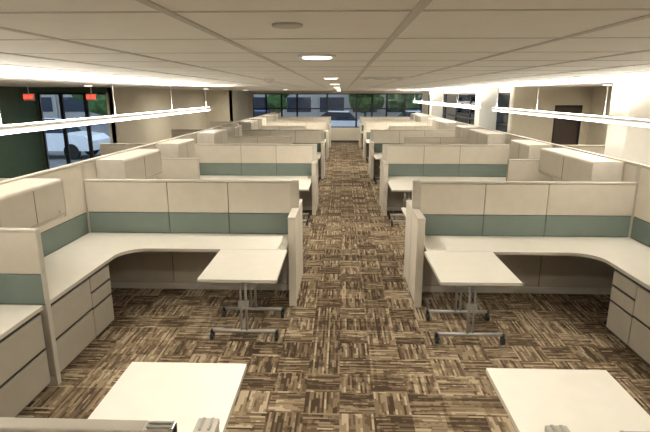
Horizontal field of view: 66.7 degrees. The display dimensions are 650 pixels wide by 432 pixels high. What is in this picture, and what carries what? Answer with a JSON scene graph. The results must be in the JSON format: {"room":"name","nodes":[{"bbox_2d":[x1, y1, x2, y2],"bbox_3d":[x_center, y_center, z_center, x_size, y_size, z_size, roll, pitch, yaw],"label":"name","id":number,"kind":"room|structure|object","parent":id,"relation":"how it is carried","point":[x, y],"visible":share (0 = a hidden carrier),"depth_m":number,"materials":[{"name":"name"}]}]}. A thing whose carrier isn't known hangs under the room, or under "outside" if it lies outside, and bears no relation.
{"room":"open-plan office","nodes":[
{"label":"open-plan office","id":0,"kind":"room"},
{"bbox_2d":[0,86,44,177],"bbox_3d":[-7.890,-0.184,5.375,0.120,2.600,16.000,0,14,2],"label":"wall","id":1,"kind":"structure","parent":0,"point":[21,154],"depth_m":12.24,"materials":[{"name":"green paint"}]},
{"bbox_2d":[37,93,105,168],"bbox_3d":[-6.568,-2.193,13.140,1.890,2.110,0.060,0,14,2],"label":"window","id":2,"kind":"structure","parent":1,"relation":"in","point":[60,95],"depth_m":13.06,"materials":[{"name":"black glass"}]},
{"bbox_2d":[105,87,205,143],"bbox_3d":[-5.476,-3.139,17.445,0.120,2.600,9.000,0,14,2],"label":"wall","id":3,"kind":"structure","parent":0,"point":[126,100],"depth_m":15.60,"materials":[{"name":"beige paint"}]},
{"bbox_2d":[34,87,116,169],"bbox_3d":[-6.563,-2.091,13.165,2.000,2.600,0.120,0,14,2],"label":"window frame","id":4,"kind":"structure","parent":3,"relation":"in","point":[36,89],"depth_m":12.84,"materials":[{"name":"black metal"}]},
{"bbox_2d":[204,90,232,128],"bbox_3d":[-4.666,-4.218,21.851,1.200,2.600,0.120,0,14,2],"label":"wall","id":5,"kind":"structure","parent":0,"point":[219,101],"depth_m":21.64,"materials":[{"name":"beige paint"}]},
{"bbox_2d":[229,90,248,120],"bbox_3d":[-4.062,-4.675,23.717,0.120,2.600,4.000,0,14,2],"label":"wall","id":6,"kind":"structure","parent":0,"point":[240,99],"depth_m":23.22,"materials":[{"name":"beige paint"}]},
{"bbox_2d":[0,0,649,90],"bbox_3d":[-0.467,-2.995,11.180,14.500,0.100,29.100,0,14,2],"label":"ceiling","id":7,"kind":"structure","parent":0,"point":[438,24],"depth_m":1.86,"materials":[{"name":"tile"}]},
{"bbox_2d":[23,87,34,100],"bbox_3d":[-7.306,-3.015,12.178,0.265,0.333,0.057,0,14,2],"label":"exit sign","id":8,"kind":"object","parent":7,"relation":"hanging from","point":[27,97],"visible":0.97,"depth_m":12.18,"materials":[{"name":"red plastic"}]},
{"bbox_2d":[86,87,96,99],"bbox_3d":[-5.970,-3.123,12.621,0.265,0.333,0.057,0,14,2],"label":"exit sign","id":9,"kind":"object","parent":7,"relation":"hanging from","point":[91,96],"visible":1,"depth_m":12.62,"materials":[{"name":"red plastic"}]},
{"bbox_2d":[0,80,210,134],"bbox_3d":[-2.969,-1.019,4.487,0.142,0.554,14.400,0,14,2],"label":"pendant light","id":10,"kind":"object","parent":7,"relation":"hanging from","point":[45,125],"visible":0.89,"depth_m":5.93,"materials":[{"name":"white metal"}]},
{"bbox_2d":[264,79,273,82],"bbox_3d":[-0.714,-1.724,6.298,0.120,0.044,0.120,0,14,2],"label":"smoke detector","id":11,"kind":"object","parent":7,"relation":"attached to","point":[265,80],"visible":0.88,"depth_m":6.25,"materials":[{"name":"beige plastic"}]},
{"bbox_2d":[272,22,302,28],"bbox_3d":[-0.110,-0.552,1.434,0.090,0.007,0.090,0,14,2],"label":"ceiling speaker","id":12,"kind":"object","parent":7,"relation":"attached to","point":[281,25],"depth_m":1.41},
{"bbox_2d":[298,54,335,58],"bbox_3d":[-0.041,-0.822,2.551,0.200,0.015,0.200,0,14,2],"label":"recessed light","id":13,"kind":"object","parent":7,"relation":"in","point":[304,56],"visible":1,"depth_m":2.49,"materials":[{"name":"beige plastic"}]},
{"bbox_2d":[0,0,649,90],"bbox_3d":[-0.468,-2.933,11.144,14.300,0.004,29.000,0,14,2],"label":"grid","id":14,"kind":"object","parent":7,"relation":"attached to","point":[421,5],"visible":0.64,"depth_m":2.59,"materials":[{"name":"beige metal"}]},
{"bbox_2d":[322,77,338,78],"bbox_3d":[0.069,-1.613,5.783,0.200,0.015,0.200,0,14,2],"label":"recessed light","id":15,"kind":"object","parent":7,"relation":"in","point":[322,77],"visible":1,"depth_m":5.72,"materials":[{"name":"beige plastic"}]},
{"bbox_2d":[358,77,409,79],"bbox_3d":[0.682,-1.629,5.862,0.580,0.019,0.580,0,14,2],"label":"ceiling vent","id":16,"kind":"object","parent":7,"relation":"in","point":[368,78],"visible":0.98,"depth_m":5.71,"materials":[{"name":"beige metal"}]},
{"bbox_2d":[413,87,481,108],"bbox_3d":[4.088,-4.342,18.060,0.142,0.554,11.600,0,14,2],"label":"pendant light","id":17,"kind":"object","parent":7,"relation":"hanging from","point":[414,101],"visible":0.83,"depth_m":15.20,"materials":[{"name":"white metal"}]},
{"bbox_2d":[491,79,649,126],"bbox_3d":[3.616,-0.955,4.227,0.142,0.554,14.300,0,14,2],"label":"pendant light","id":18,"kind":"object","parent":7,"relation":"hanging from","point":[595,118],"visible":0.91,"depth_m":6.97,"materials":[{"name":"white metal"}]},
{"bbox_2d":[17,142,649,431],"bbox_3d":[-0.467,-0.373,11.822,14.500,0.100,29.100,0,14,2],"label":"floor","id":19,"kind":"structure","parent":0,"point":[355,353],"depth_m":4.93,"materials":[{"name":"carpet"}]},
{"bbox_2d":[0,312,50,416],"bbox_3d":[-2.652,1.187,3.770,0.674,0.700,0.690,0,14,2],"label":"file cabinet","id":20,"kind":"object","parent":19,"relation":"on","point":[24,369],"visible":0.95,"depth_m":3.79,"materials":[{"name":"metal"}]},
{"bbox_2d":[0,228,61,385],"bbox_3d":[-2.631,0.766,4.073,0.730,1.375,0.056,0,14,2],"label":"wall","id":21,"kind":"structure","parent":19,"relation":"on","point":[23,278],"depth_m":3.98,"materials":[{"name":"fabric"}]},
{"bbox_2d":[51,278,95,372],"bbox_3d":[-2.626,1.000,4.537,0.674,0.700,0.690,0,14,2],"label":"file cabinet","id":22,"kind":"object","parent":19,"relation":"on","point":[72,313],"visible":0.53,"depth_m":4.50,"materials":[{"name":"metal"}]},
{"bbox_2d":[88,263,113,336],"bbox_3d":[-2.608,0.868,5.074,0.674,0.700,0.405,0,14,2],"label":"pedestal","id":23,"kind":"object","parent":19,"relation":"on","point":[100,285],"visible":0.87,"depth_m":5.03,"materials":[{"name":"paint"}]},
{"bbox_2d":[0,417,219,431],"bbox_3d":[-1.769,1.319,1.738,2.613,1.410,1.004,0,14,2],"label":"wall","id":24,"kind":"structure","parent":19,"relation":"on","point":[7,424],"depth_m":1.54,"materials":[{"name":"fabric"}]},
{"bbox_2d":[100,143,145,155],"bbox_3d":[-3.795,-0.844,10.585,1.920,1.405,0.056,0,14,2],"label":"wall","id":25,"kind":"structure","parent":19,"relation":"on","point":[105,148],"depth_m":10.44,"materials":[{"name":"fabric"}]},
{"bbox_2d":[0,116,260,256],"bbox_3d":[-2.806,-0.937,10.510,0.056,1.620,18.095,0,14,2],"label":"wall","id":26,"kind":"structure","parent":19,"relation":"on","point":[61,232],"depth_m":5.75,"materials":[{"name":"fabric"}]},
{"bbox_2d":[0,305,42,339],"bbox_3d":[-1.777,1.042,2.888,2.511,0.081,2.296,0,14,2],"label":"l-shaped desk","id":27,"kind":"object","parent":26,"relation":"attached to","point":[12,317],"visible":1,"depth_m":3.83,"materials":[{"name":"laminate"}]},
{"bbox_2d":[0,178,66,227],"bbox_3d":[-2.788,-0.072,4.456,0.374,0.388,0.960,0,14,2],"label":"storage bin","id":28,"kind":"object","parent":26,"relation":"attached to","point":[27,202],"visible":0.91,"depth_m":4.45,"materials":[{"name":"paint"}]},
{"bbox_2d":[95,149,162,178],"bbox_3d":[-2.704,-0.678,6.931,0.374,0.388,1.300,0,14,2],"label":"storage bin","id":29,"kind":"object","parent":26,"relation":"attached to","point":[137,163],"visible":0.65,"depth_m":6.61,"materials":[{"name":"paint"}]},
{"bbox_2d":[156,139,195,157],"bbox_3d":[-2.639,-1.142,8.824,0.374,0.388,0.960,0,14,2],"label":"storage bin","id":30,"kind":"object","parent":26,"relation":"attached to","point":[175,148],"visible":0.79,"depth_m":8.47,"materials":[{"name":"paint"}]},
{"bbox_2d":[197,129,227,143],"bbox_3d":[-2.555,-1.748,11.300,0.374,0.388,1.300,0,14,2],"label":"storage bin","id":31,"kind":"object","parent":26,"relation":"attached to","point":[213,136],"visible":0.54,"depth_m":10.86,"materials":[{"name":"paint"}]},
{"bbox_2d":[220,125,241,135],"bbox_3d":[-2.490,-2.211,13.193,0.374,0.388,0.960,0,14,2],"label":"storage bin","id":32,"kind":"object","parent":26,"relation":"attached to","point":[232,130],"visible":0.61,"depth_m":12.82,"materials":[{"name":"paint"}]},
{"bbox_2d":[239,120,257,128],"bbox_3d":[-2.405,-2.818,15.668,0.374,0.388,1.300,0,14,2],"label":"storage bin","id":33,"kind":"object","parent":26,"relation":"attached to","point":[247,124],"visible":0.52,"depth_m":15.08,"materials":[{"name":"paint"}]},
{"bbox_2d":[251,118,265,125],"bbox_3d":[-2.341,-3.281,17.561,0.374,0.388,0.960,0,14,2],"label":"storage bin","id":34,"kind":"object","parent":26,"relation":"attached to","point":[261,121],"visible":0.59,"depth_m":17.17,"materials":[{"name":"paint"}]},
{"bbox_2d":[88,362,246,431],"bbox_3d":[-0.881,1.405,2.796,0.740,0.741,0.918,0,14,2],"label":"table","id":35,"kind":"object","parent":19,"relation":"on","point":[182,393],"visible":0.91,"depth_m":2.82,"materials":[{"name":"laminate"}]},
{"bbox_2d":[156,158,199,178],"bbox_3d":[-2.482,-0.304,8.442,0.730,1.375,0.056,0,14,2],"label":"wall","id":36,"kind":"structure","parent":19,"relation":"on","point":[172,168],"depth_m":8.29,"materials":[{"name":"fabric"}]},
{"bbox_2d":[171,129,204,137],"bbox_3d":[-3.645,-1.914,14.953,1.920,1.405,0.056,0,14,2],"label":"wall","id":37,"kind":"structure","parent":19,"relation":"on","point":[175,132],"depth_m":14.80,"materials":[{"name":"fabric"}]},
{"bbox_2d":[84,179,302,305],"bbox_3d":[-1.619,0.241,6.141,2.613,1.410,1.004,0,14,2],"label":"wall","id":38,"kind":"structure","parent":19,"relation":"on","point":[113,205],"depth_m":6.05,"materials":[{"name":"fabric"}]},
{"bbox_2d":[44,232,287,303],"bbox_3d":[-1.701,0.502,5.095,2.511,0.081,2.091,0,14,2],"label":"l-shaped desk","id":39,"kind":"object","parent":38,"relation":"attached to","point":[68,266],"visible":0.87,"depth_m":5.57,"materials":[{"name":"laminate"}]},
{"bbox_2d":[210,121,236,127],"bbox_3d":[-3.496,-2.984,19.321,1.920,1.405,0.056,0,14,2],"label":"wall","id":40,"kind":"structure","parent":19,"relation":"on","point":[212,123],"depth_m":19.16,"materials":[{"name":"fabric"}]},
{"bbox_2d":[197,249,286,340],"bbox_3d":[-0.803,0.840,5.104,0.740,0.741,0.918,0,14,2],"label":"table","id":41,"kind":"object","parent":19,"relation":"on","point":[241,266],"visible":1,"depth_m":4.95,"materials":[{"name":"laminate"}]},
{"bbox_2d":[195,144,317,214],"bbox_3d":[-1.469,-0.828,10.509,2.613,1.410,1.004,0,14,2],"label":"wall","id":42,"kind":"structure","parent":19,"relation":"on","point":[214,159],"depth_m":10.39,"materials":[{"name":"fabric"}]},
{"bbox_2d":[228,136,292,143],"bbox_3d":[-1.763,-1.369,12.792,1.870,1.375,0.056,0,14,2],"label":"wall","id":43,"kind":"structure","parent":19,"relation":"on","point":[231,139],"depth_m":12.62,"materials":[{"name":"fabric"}]},
{"bbox_2d":[258,126,304,128],"bbox_3d":[-1.614,-2.439,17.160,1.870,1.375,0.056,0,14,2],"label":"wall","id":44,"kind":"structure","parent":19,"relation":"on","point":[259,127],"depth_m":16.98,"materials":[{"name":"fabric"}]},
{"bbox_2d":[242,129,324,178],"bbox_3d":[-1.320,-1.898,14.877,2.613,1.410,1.004,0,14,2],"label":"wall","id":45,"kind":"structure","parent":19,"relation":"on","point":[300,136],"depth_m":14.72,"materials":[{"name":"fabric"}]},
{"bbox_2d":[276,119,312,121],"bbox_3d":[-1.465,-3.509,21.529,1.870,1.375,0.056,0,14,2],"label":"wall","id":46,"kind":"structure","parent":19,"relation":"on","point":[282,120],"depth_m":21.34,"materials":[{"name":"fabric"}]},
{"bbox_2d":[266,121,328,159],"bbox_3d":[-1.171,-2.968,19.246,2.613,1.410,1.004,0,14,2],"label":"wall","id":47,"kind":"structure","parent":19,"relation":"on","point":[308,125],"depth_m":19.08,"materials":[{"name":"fabric"}]},
{"bbox_2d":[299,181,310,225],"bbox_3d":[-0.653,-0.230,9.473,0.740,0.741,0.918,0,14,2],"label":"table","id":48,"kind":"object","parent":19,"relation":"on","point":[303,185],"visible":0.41,"depth_m":9.33,"materials":[{"name":"laminate"}]},
{"bbox_2d":[281,117,330,147],"bbox_3d":[-1.022,-4.038,23.614,2.613,1.410,1.004,0,14,2],"label":"wall","id":49,"kind":"structure","parent":19,"relation":"on","point":[315,119],"depth_m":23.43,"materials":[{"name":"fabric"}]},
{"bbox_2d":[373,155,381,183],"bbox_3d":[1.740,-1.282,13.769,0.740,0.741,0.918,0,14,2],"label":"table","id":50,"kind":"object","parent":19,"relation":"on","point":[377,157],"visible":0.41,"depth_m":13.65,"materials":[{"name":"laminate"}]},
{"bbox_2d":[359,117,410,147],"bbox_3d":[2.948,-4.006,23.486,2.613,1.410,1.004,0,14,2],"label":"wall","id":51,"kind":"structure","parent":19,"relation":"on","point":[362,119],"depth_m":23.33,"materials":[{"name":"fabric"}]},
{"bbox_2d":[363,122,426,159],"bbox_3d":[2.799,-2.937,19.118,2.613,1.410,1.004,0,14,2],"label":"wall","id":52,"kind":"structure","parent":19,"relation":"on","point":[367,125],"depth_m":18.97,"materials":[{"name":"fabric"}]},
{"bbox_2d":[379,120,414,122],"bbox_3d":[3.248,-3.472,21.377,1.870,1.375,0.056,0,14,2],"label":"wall","id":53,"kind":"structure","parent":19,"relation":"on","point":[394,121],"depth_m":21.21,"materials":[{"name":"fabric"}]},
{"bbox_2d":[387,181,412,226],"bbox_3d":[1.590,-0.213,9.401,0.740,0.741,0.918,0,14,2],"label":"table","id":54,"kind":"object","parent":19,"relation":"on","point":[395,186],"visible":0.41,"depth_m":9.27,"materials":[{"name":"laminate"}]},
{"bbox_2d":[401,208,405,258],"bbox_3d":[1.513,0.344,7.126,0.740,0.741,0.918,0,14,2],"label":"table","id":55,"kind":"object","parent":19,"relation":"on","point":[402,209],"visible":0.06,"depth_m":7.35,"materials":[{"name":"laminate"}]},
{"bbox_2d":[388,126,433,129],"bbox_3d":[3.098,-2.402,17.009,1.870,1.375,0.056,0,14,2],"label":"wall","id":56,"kind":"structure","parent":19,"relation":"on","point":[389,127],"depth_m":16.84,"materials":[{"name":"fabric"}]},
{"bbox_2d":[369,129,454,178],"bbox_3d":[2.650,-1.867,14.749,2.613,1.410,1.004,0,14,2],"label":"wall","id":57,"kind":"structure","parent":19,"relation":"on","point":[378,138],"depth_m":14.61,"materials":[{"name":"fabric"}]},
{"bbox_2d":[404,137,467,144],"bbox_3d":[2.949,-1.332,12.640,1.870,1.375,0.056,0,14,2],"label":"wall","id":58,"kind":"structure","parent":19,"relation":"on","point":[407,140],"depth_m":12.48,"materials":[{"name":"fabric"}]},
{"bbox_2d":[379,144,509,215],"bbox_3d":[2.501,-0.797,10.381,2.613,1.410,1.004,0,14,2],"label":"wall","id":59,"kind":"structure","parent":19,"relation":"on","point":[421,160],"depth_m":10.27,"materials":[{"name":"fabric"}]},
{"bbox_2d":[424,251,522,344],"bbox_3d":[1.441,0.857,5.032,0.740,0.741,0.918,0,14,2],"label":"table","id":60,"kind":"object","parent":19,"relation":"on","point":[458,270],"visible":1,"depth_m":4.88,"materials":[{"name":"laminate"}]},
{"bbox_2d":[403,180,636,307],"bbox_3d":[2.351,0.273,6.013,2.613,1.410,1.004,0,14,2],"label":"wall","id":61,"kind":"structure","parent":19,"relation":"on","point":[436,208],"depth_m":5.92,"materials":[{"name":"fabric"}]},
{"bbox_2d":[506,159,551,180],"bbox_3d":[3.370,-0.258,8.253,0.730,1.375,0.056,0,14,2],"label":"wall","id":62,"kind":"structure","parent":19,"relation":"on","point":[517,169],"depth_m":8.12,"materials":[{"name":"fabric"}]},
{"bbox_2d":[432,116,649,246],"bbox_3d":[3.836,-0.884,10.296,0.056,1.620,18.095,0,14,2],"label":"wall","id":63,"kind":"structure","parent":19,"relation":"on","point":[640,224],"depth_m":5.79,"materials":[{"name":"fabric"}]},
{"bbox_2d":[427,118,442,125],"bbox_3d":[3.863,-3.232,17.361,0.374,0.388,0.960,0,14,2],"label":"storage bin","id":64,"kind":"object","parent":63,"relation":"attached to","point":[431,121],"visible":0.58,"depth_m":17.22,"materials":[{"name":"paint"}]},
{"bbox_2d":[434,120,456,129],"bbox_3d":[3.804,-2.810,15.638,0.374,0.388,1.650,0,14,2],"label":"storage bin","id":65,"kind":"object","parent":63,"relation":"attached to","point":[439,124],"visible":0.55,"depth_m":15.02,"materials":[{"name":"paint"}]},
{"bbox_2d":[455,125,478,136],"bbox_3d":[3.713,-2.162,12.993,0.374,0.388,0.960,0,14,2],"label":"storage bin","id":66,"kind":"object","parent":63,"relation":"attached to","point":[460,130],"visible":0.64,"depth_m":12.82,"materials":[{"name":"paint"}]},
{"bbox_2d":[468,129,505,144],"bbox_3d":[3.655,-1.740,11.270,0.374,0.388,1.650,0,14,2],"label":"storage bin","id":67,"kind":"object","parent":63,"relation":"attached to","point":[475,136],"visible":0.62,"depth_m":10.85,"materials":[{"name":"paint"}]},
{"bbox_2d":[509,140,552,158],"bbox_3d":[3.564,-1.093,8.624,0.374,0.388,0.960,0,14,2],"label":"storage bin","id":68,"kind":"object","parent":63,"relation":"attached to","point":[519,149],"visible":0.73,"depth_m":8.40,"materials":[{"name":"paint"}]},
{"bbox_2d":[538,148,623,181],"bbox_3d":[3.506,-0.671,6.901,0.374,0.388,1.650,0,14,2],"label":"storage bin","id":69,"kind":"object","parent":63,"relation":"attached to","point":[562,164],"visible":0.7,"depth_m":6.56,"materials":[{"name":"paint"}]},
{"bbox_2d":[486,368,649,431],"bbox_3d":[1.362,1.423,2.724,0.740,0.741,0.918,0,14,2],"label":"table","id":70,"kind":"object","parent":19,"relation":"on","point":[532,399],"visible":1,"depth_m":2.76,"materials":[{"name":"laminate"}]},
{"bbox_2d":[563,145,604,154],"bbox_3d":[4.826,-0.776,10.307,1.920,1.405,0.056,0,14,2],"label":"wall","id":71,"kind":"structure","parent":19,"relation":"on","point":[599,149],"depth_m":10.11,"materials":[{"name":"paint"}]},
{"bbox_2d":[544,425,649,431],"bbox_3d":[2.201,1.351,1.610,2.613,1.410,1.004,0,14,2],"label":"wall","id":72,"kind":"structure","parent":19,"relation":"on","point":[548,428],"depth_m":2.02,"materials":[{"name":"fabric"}]},
{"bbox_2d":[606,269,638,349],"bbox_3d":[3.260,0.914,4.885,0.674,0.700,0.405,0,14,2],"label":"pedestal","id":73,"kind":"object","parent":19,"relation":"on","point":[624,288],"visible":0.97,"depth_m":4.87,"materials":[{"name":"paint"}]},
{"bbox_2d":[628,284,649,365],"bbox_3d":[3.242,1.046,4.348,0.674,0.700,0.690,0,14,2],"label":"file cabinet","id":74,"kind":"object","parent":19,"relation":"on","point":[639,340],"visible":0.96,"depth_m":4.55,"materials":[{"name":"metal"}]},
{"bbox_2d":[424,235,649,289],"bbox_3d":[2.362,0.534,4.964,2.511,0.081,2.091,0,14,2],"label":"l-shaped desk","id":75,"kind":"object","parent":74,"relation":"on","point":[627,255],"visible":0.86,"depth_m":5.53,"materials":[{"name":"laminate"}]},
{"bbox_3d":[4.210,-3.570,21.263,0.056,1.620,4.500,0,14,2],"label":"wall","id":76,"kind":"structure","parent":19,"relation":"on","visible":0},
{"bbox_2d":[410,113,421,119],"bbox_3d":[4.012,-4.302,21.730,0.374,0.388,0.960,0,14,2],"label":"storage bin","id":77,"kind":"object","parent":76,"relation":"attached to","point":[412,114],"visible":0.47,"depth_m":21.60,"materials":[{"name":"paint"}]},
{"bbox_2d":[415,115,430,121],"bbox_3d":[3.953,-3.880,20.006,0.374,0.388,1.650,0,14,2],"label":"storage bin","id":78,"kind":"object","parent":76,"relation":"attached to","point":[418,118],"visible":0.55,"depth_m":19.41,"materials":[{"name":"paint"}]},
{"bbox_3d":[-2.431,-3.622,21.477,0.056,1.620,4.500,0,14,2],"label":"wall","id":79,"kind":"structure","parent":19,"relation":"on","visible":0},
{"bbox_2d":[262,115,275,120],"bbox_3d":[-2.256,-3.887,20.036,0.374,0.388,1.300,0,14,2],"label":"storage bin","id":80,"kind":"object","parent":79,"relation":"attached to","point":[268,117],"visible":0.51,"depth_m":19.40,"materials":[{"name":"paint"}]},
{"bbox_2d":[270,113,280,118],"bbox_3d":[-2.192,-4.351,21.929,0.374,0.388,0.960,0,14,2],"label":"storage bin","id":81,"kind":"object","parent":79,"relation":"attached to","point":[278,115],"visible":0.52,"depth_m":21.51,"materials":[{"name":"paint"}]},
{"bbox_2d":[248,91,427,139],"bbox_3d":[0.639,-5.128,25.567,9.150,2.600,0.120,0,14,2],"label":"wall","id":82,"kind":"structure","parent":0,"point":[336,133],"depth_m":25.35,"materials":[{"name":"beige paint"}]},
{"bbox_2d":[252,93,422,127],"bbox_3d":[0.614,-5.439,25.492,8.700,1.720,0.060,0,14,2],"label":"window","id":83,"kind":"structure","parent":82,"relation":"in","point":[265,108],"depth_m":25.40,"materials":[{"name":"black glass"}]},
{"bbox_2d":[331,140,358,141],"bbox_3d":[0.637,-3.899,25.800,9.150,0.100,0.012,0,14,2],"label":"baseboard","id":84,"kind":"structure","parent":82,"relation":"attached to","point":[331,140],"depth_m":25.78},
{"bbox_2d":[429,90,443,117],"bbox_3d":[4.823,-4.150,21.585,0.505,2.593,0.520,0,14,2],"label":"structural column","id":85,"kind":"structure","parent":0,"point":[437,96],"depth_m":21.19,"materials":[{"name":"white paint"}]},
{"bbox_2d":[427,87,512,132],"bbox_3d":[5.056,-3.547,19.108,0.120,2.600,12.880,0,14,2],"label":"wall","id":86,"kind":"structure","parent":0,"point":[502,89],"depth_m":13.52,"materials":[{"name":"white paint"}]},
{"bbox_2d":[428,93,509,132],"bbox_3d":[5.056,-3.855,19.022,0.060,1.680,12.500,0,14,2],"label":"window","id":87,"kind":"structure","parent":86,"relation":"attached to","point":[464,115],"depth_m":17.36,"materials":[{"name":"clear glass"}]},
{"bbox_2d":[474,88,498,129],"bbox_3d":[4.571,-2.343,14.207,0.505,2.593,0.520,0,14,2],"label":"structural column","id":88,"kind":"structure","parent":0,"point":[484,117],"depth_m":13.82,"materials":[{"name":"white paint"}]},
{"bbox_2d":[509,87,593,144],"bbox_3d":[5.755,-1.994,12.768,1.950,2.600,0.120,0,14,2],"label":"wall","id":89,"kind":"structure","parent":0,"point":[525,98],"depth_m":12.52,"materials":[{"name":"beige paint"}]},
{"bbox_2d":[551,105,582,144],"bbox_3d":[6.179,-1.769,12.796,0.700,2.150,0.085,0,14,2],"label":"door","id":90,"kind":"structure","parent":89,"relation":"in","point":[565,131],"depth_m":12.68,"materials":[{"name":"brown wood"}]},
{"bbox_2d":[586,86,612,144],"bbox_3d":[6.522,-0.070,4.911,0.120,2.600,16.000,0,14,2],"label":"wall","id":91,"kind":"structure","parent":0,"point":[597,131],"depth_m":12.08,"materials":[{"name":"beige paint"}]},
{"bbox_2d":[604,80,649,164],"bbox_3d":[4.327,-0.596,7.072,0.505,2.593,0.520,0,14,2],"label":"structural column","id":92,"kind":"structure","parent":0,"point":[630,98],"depth_m":6.73,"materials":[{"name":"white paint"}]},
{"label":"outside","id":93,"kind":"structure","parent":0,"visible":0},
{"bbox_2d":[48,123,110,168],"bbox_3d":[1.442,-7.816,42.847,120.000,0.100,93.000,0,14,2],"label":"ground","id":94,"kind":"structure","parent":93,"point":[56,158],"depth_m":21.81,"materials":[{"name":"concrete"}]},
{"bbox_2d":[44,118,109,159],"bbox_3d":[-11.489,-3.265,20.710,4.250,1.590,1.720,0,14,2],"label":"parked car","id":95,"kind":"object","parent":94,"relation":"on","point":[77,138],"visible":0.35,"depth_m":19.93,"materials":[{"name":"white paint"}]},
{"bbox_2d":[72,95,107,115],"bbox_3d":[-11.248,-6.151,25.630,3.708,4.857,3.198,-13,19,-43],"label":"tree","id":96,"kind":"object","parent":94,"relation":"on","point":[99,106],"visible":0.09,"depth_m":24.15,"materials":[{"name":"green plant"}]},
{"bbox_2d":[41,94,420,122],"bbox_3d":[1.788,-14.066,48.927,60.200,9.150,10.200,0,14,2],"label":"neighbouring building","id":97,"kind":"structure","parent":94,"relation":"on","point":[74,108],"depth_m":45.01,"materials":[{"name":"stone"}]},
{"bbox_2d":[254,110,269,116],"bbox_3d":[-4.111,-5.943,31.649,4.250,1.590,1.720,0,14,2],"label":"parked car","id":98,"kind":"object","parent":94,"relation":"on","point":[256,112],"visible":0.05,"depth_m":30.81,"materials":[{"name":"blue paint"}]},
{"bbox_2d":[267,94,289,112],"bbox_3d":[-3.670,-9.034,38.894,1.967,4.147,2.793,0,14,2],"label":"tree","id":99,"kind":"object","parent":94,"relation":"on","point":[274,100],"visible":0.39,"depth_m":38.10,"materials":[{"name":"green plant"}]},
{"bbox_2d":[320,111,359,126],"bbox_3d":[1.053,-5.665,30.510,4.250,1.590,1.720,0,14,2],"label":"parked car","id":100,"kind":"object","parent":94,"relation":"on","point":[338,118],"visible":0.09,"depth_m":29.68,"materials":[{"name":"white paint"}]},
{"bbox_2d":[348,94,384,116],"bbox_3d":[3.490,-9.736,41.758,3.139,4.148,2.448,0,14,2],"label":"tree","id":101,"kind":"object","parent":94,"relation":"on","point":[363,100],"visible":0.53,"depth_m":41.31,"materials":[{"name":"green plant"}]},
{"bbox_2d":[385,94,419,111],"bbox_3d":[6.191,-9.489,39.403,3.024,4.789,3.290,0,14,2],"label":"tree","id":102,"kind":"object","parent":94,"relation":"on","point":[394,100],"visible":0.3,"depth_m":39.42,"materials":[{"name":"green plant"}]},
{"bbox_2d":[397,111,420,116],"bbox_3d":[5.967,-5.745,30.838,4.250,1.590,1.720,0,14,2],"label":"parked car","id":103,"kind":"object","parent":94,"relation":"on","point":[407,113],"visible":0.03,"depth_m":30.03,"materials":[{"name":"white paint"}]},
{"bbox_3d":[-2.477,-0.070,8.906,0.674,0.700,0.690,0,14,2],"label":"file cabinet","id":104,"kind":"object","parent":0,"visible":0},
{"bbox_2d":[200,175,311,180],"bbox_3d":[-1.552,-0.568,9.464,2.511,0.081,2.091,0,14,2],"label":"l-shaped desk","id":105,"kind":"object","parent":104,"relation":"on","point":[204,177],"visible":0.23,"depth_m":10.23,"materials":[{"name":"laminate"}]},
{"bbox_3d":[3.391,-0.024,8.717,0.674,0.700,0.690,0,14,2],"label":"file cabinet","id":106,"kind":"object","parent":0,"visible":0},
{"bbox_2d":[388,176,505,181],"bbox_3d":[2.512,-0.536,9.333,2.511,0.081,2.091,0,14,2],"label":"l-shaped desk","id":107,"kind":"object","parent":106,"relation":"on","point":[390,178],"visible":0.21,"depth_m":10.11,"materials":[{"name":"laminate"}]}
]}

